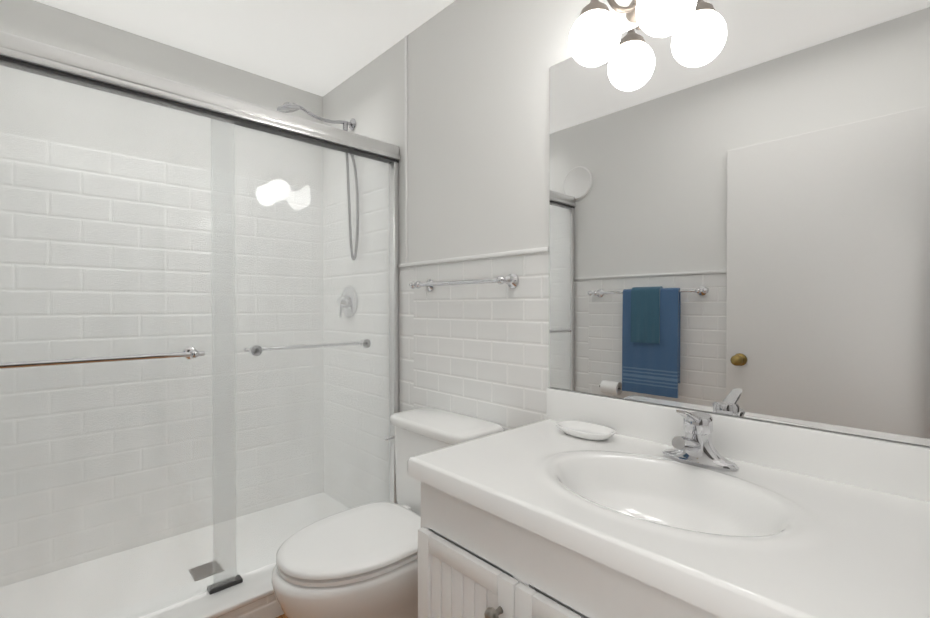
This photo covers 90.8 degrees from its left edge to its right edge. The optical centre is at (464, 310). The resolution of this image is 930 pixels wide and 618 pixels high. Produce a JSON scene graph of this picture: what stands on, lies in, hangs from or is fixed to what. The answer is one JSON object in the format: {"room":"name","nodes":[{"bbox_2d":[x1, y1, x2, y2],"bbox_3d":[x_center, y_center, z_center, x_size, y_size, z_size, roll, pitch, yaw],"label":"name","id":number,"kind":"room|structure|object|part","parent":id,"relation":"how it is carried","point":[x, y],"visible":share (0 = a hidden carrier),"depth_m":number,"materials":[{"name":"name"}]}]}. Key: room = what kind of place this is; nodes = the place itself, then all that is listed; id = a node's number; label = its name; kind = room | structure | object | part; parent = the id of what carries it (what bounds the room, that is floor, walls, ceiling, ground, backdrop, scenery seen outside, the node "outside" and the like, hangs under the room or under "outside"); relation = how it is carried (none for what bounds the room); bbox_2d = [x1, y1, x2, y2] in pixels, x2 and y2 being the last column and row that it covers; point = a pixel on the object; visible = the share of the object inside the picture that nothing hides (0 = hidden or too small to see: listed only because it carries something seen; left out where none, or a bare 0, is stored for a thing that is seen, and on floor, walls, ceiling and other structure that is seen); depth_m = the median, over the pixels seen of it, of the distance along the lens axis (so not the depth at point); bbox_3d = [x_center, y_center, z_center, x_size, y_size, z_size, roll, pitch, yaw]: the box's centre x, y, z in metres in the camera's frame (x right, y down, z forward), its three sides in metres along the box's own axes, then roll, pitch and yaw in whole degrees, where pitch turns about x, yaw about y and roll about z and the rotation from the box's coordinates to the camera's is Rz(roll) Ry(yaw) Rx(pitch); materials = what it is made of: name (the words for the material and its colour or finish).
{"room":"bathroom","nodes":[
{"label":"bathroom","id":0,"kind":"room"},
{"bbox_2d":[0,0,323,586],"bbox_3d":[-1.408,-0.033,2.246,1.470,2.450,0.100,-1,1,-43],"label":"wall","id":1,"kind":"structure","parent":0,"point":[46,24],"depth_m":2.11,"materials":[{"name":"tile"}]},
{"bbox_2d":[34,0,454,95],"bbox_3d":[-0.414,-1.273,1.178,1.670,0.050,3.000,-1,1,-43],"label":"ceiling","id":2,"kind":"structure","parent":0,"point":[321,47],"depth_m":2.04,"materials":[{"name":"paint"}]},
{"bbox_2d":[323,0,929,507],"bbox_3d":[0.158,-0.028,1.728,0.100,2.450,3.000,-1,1,-43],"label":"wall","id":3,"kind":"structure","parent":0,"point":[477,126],"depth_m":1.85,"materials":[{"name":"paint"}]},
{"bbox_2d":[277,102,358,259],"bbox_3d":[-0.728,-0.642,2.297,0.400,0.762,0.138,0,1,-39],"label":"shower head","id":4,"kind":"object","parent":3,"relation":"attached to","point":[287,107],"visible":0.69,"depth_m":2.36},
{"bbox_2d":[337,286,357,317],"bbox_3d":[-0.651,-0.050,2.463,0.068,0.171,0.170,-1,1,-43],"label":"shower valve","id":5,"kind":"object","parent":3,"relation":"attached to","point":[348,300],"depth_m":2.44,"materials":[{"name":"silver metal"}]},
{"bbox_2d":[409,274,518,290],"bbox_3d":[-0.019,-0.109,1.781,0.081,0.052,0.578,-1,1,-43],"label":"towel rail","id":6,"kind":"object","parent":3,"relation":"attached to","point":[511,280],"visible":1,"depth_m":1.69,"materials":[{"name":"silver metal"}]},
{"bbox_2d":[398,35,548,267],"bbox_3d":[-0.016,-0.726,1.823,0.012,1.053,0.854,-1,1,-43],"label":"trim","id":7,"kind":"structure","parent":3,"relation":"attached to","point":[507,253],"depth_m":2.03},
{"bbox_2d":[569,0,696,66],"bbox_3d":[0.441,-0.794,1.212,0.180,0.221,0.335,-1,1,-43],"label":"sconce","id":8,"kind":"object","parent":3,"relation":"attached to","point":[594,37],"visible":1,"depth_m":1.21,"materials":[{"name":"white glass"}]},
{"bbox_2d":[547,388,929,501],"bbox_3d":[0.619,0.308,1.148,0.022,0.102,1.004,-1,1,-43],"label":"backsplash","id":9,"kind":"structure","parent":3,"relation":"attached to","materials":[{"name":"stone"}]},
{"bbox_2d":[549,0,929,445],"bbox_3d":[0.622,-0.271,1.151,0.006,1.053,0.997,-1,1,-43],"label":"mirror","id":10,"kind":"object","parent":3,"relation":"attached to","point":[739,219],"visible":1,"depth_m":1.08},
{"bbox_3d":[-0.414,1.145,1.201,1.670,0.060,3.000,-1,1,-43],"label":"floor","id":11,"kind":"structure","parent":0,"visible":0},
{"bbox_2d":[0,492,349,617],"bbox_3d":[-1.127,1.120,1.958,1.468,0.075,0.719,-1,1,-43],"label":"shower pan","id":12,"kind":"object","parent":11,"relation":"on","point":[127,579],"depth_m":1.91,"materials":[{"name":"plastic"}]},
{"bbox_2d":[189,563,223,580],"bbox_3d":[-1.079,1.082,1.911,0.105,0.003,0.105,-1,1,-43],"label":"floor drain","id":13,"kind":"object","parent":12,"relation":"on","point":[205,572],"depth_m":1.90,"materials":[{"name":"metal"}]},
{"bbox_2d":[128,562,283,617],"bbox_3d":[-0.825,1.079,1.638,1.468,0.163,0.176,-1,1,-43],"label":"sill","id":14,"kind":"structure","parent":11,"relation":"on","point":[252,595],"depth_m":1.60,"materials":[{"name":"ceramic"}]},
{"bbox_2d":[0,31,399,617],"bbox_3d":[-0.860,0.116,1.665,0.154,1.761,1.466,1,1,44],"label":"shower door","id":15,"kind":"structure","parent":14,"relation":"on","point":[26,55],"depth_m":1.55,"materials":[{"name":"glass"}]},
{"bbox_3d":[-1.101,0.141,1.422,0.725,1.693,0.008,-1,1,-43],"label":"glass","id":16,"kind":"part","parent":15,"relation":"part of","materials":[{"name":"clear glass"}]},
{"bbox_3d":[-0.629,0.137,1.898,0.755,1.693,0.008,-1,1,-43],"label":"glass","id":17,"kind":"part","parent":15,"relation":"part of","materials":[{"name":"clear glass"}]},
{"bbox_2d":[272,407,503,617],"bbox_3d":[-0.275,0.761,1.568,0.750,0.700,0.473,-1,1,-43],"label":"toilet","id":18,"kind":"object","parent":11,"relation":"on","point":[360,561],"visible":0.73,"depth_m":1.41,"materials":[{"name":"ceramic"}]},
{"bbox_3d":[-0.353,0.755,1.478,0.476,0.018,0.384,-1,1,-43],"label":"seat","id":19,"kind":"part","parent":18,"relation":"part of","materials":[{"name":"white plastic"}]},
{"bbox_3d":[-0.080,0.613,1.735,0.210,0.328,0.424,-1,1,-43],"label":"tank","id":20,"kind":"part","parent":18,"relation":"part of","materials":[{"name":"ceramic"}]},
{"bbox_3d":[-0.080,0.429,1.733,0.236,0.039,0.450,-1,1,-43],"label":"lid","id":21,"kind":"part","parent":18,"relation":"part of","materials":[{"name":"ceramic"}]},
{"bbox_2d":[407,388,929,617],"bbox_3d":[0.405,0.669,0.952,0.607,0.897,1.004,-1,1,-43],"label":"bathroom vanity","id":22,"kind":"object","parent":11,"relation":"on","point":[574,504],"visible":1,"depth_m":0.91,"materials":[{"name":"paint"}]},
{"bbox_3d":[-0.004,0.798,1.013,0.019,0.532,0.306,-1,1,-43],"label":"door","id":23,"kind":"part","parent":22,"relation":"part of","materials":[{"name":"paint"}]},
{"bbox_3d":[0.208,0.800,0.788,0.019,0.532,0.306,-1,1,-43],"label":"door","id":24,"kind":"part","parent":22,"relation":"part of","materials":[{"name":"paint"}]},
{"bbox_2d":[663,410,738,470],"bbox_3d":[0.523,0.289,1.058,0.153,0.138,0.168,-1,1,-43],"label":"faucet","id":25,"kind":"object","parent":22,"relation":"on","point":[696,451],"depth_m":1.06,"materials":[{"name":"silver metal"}]}
]}

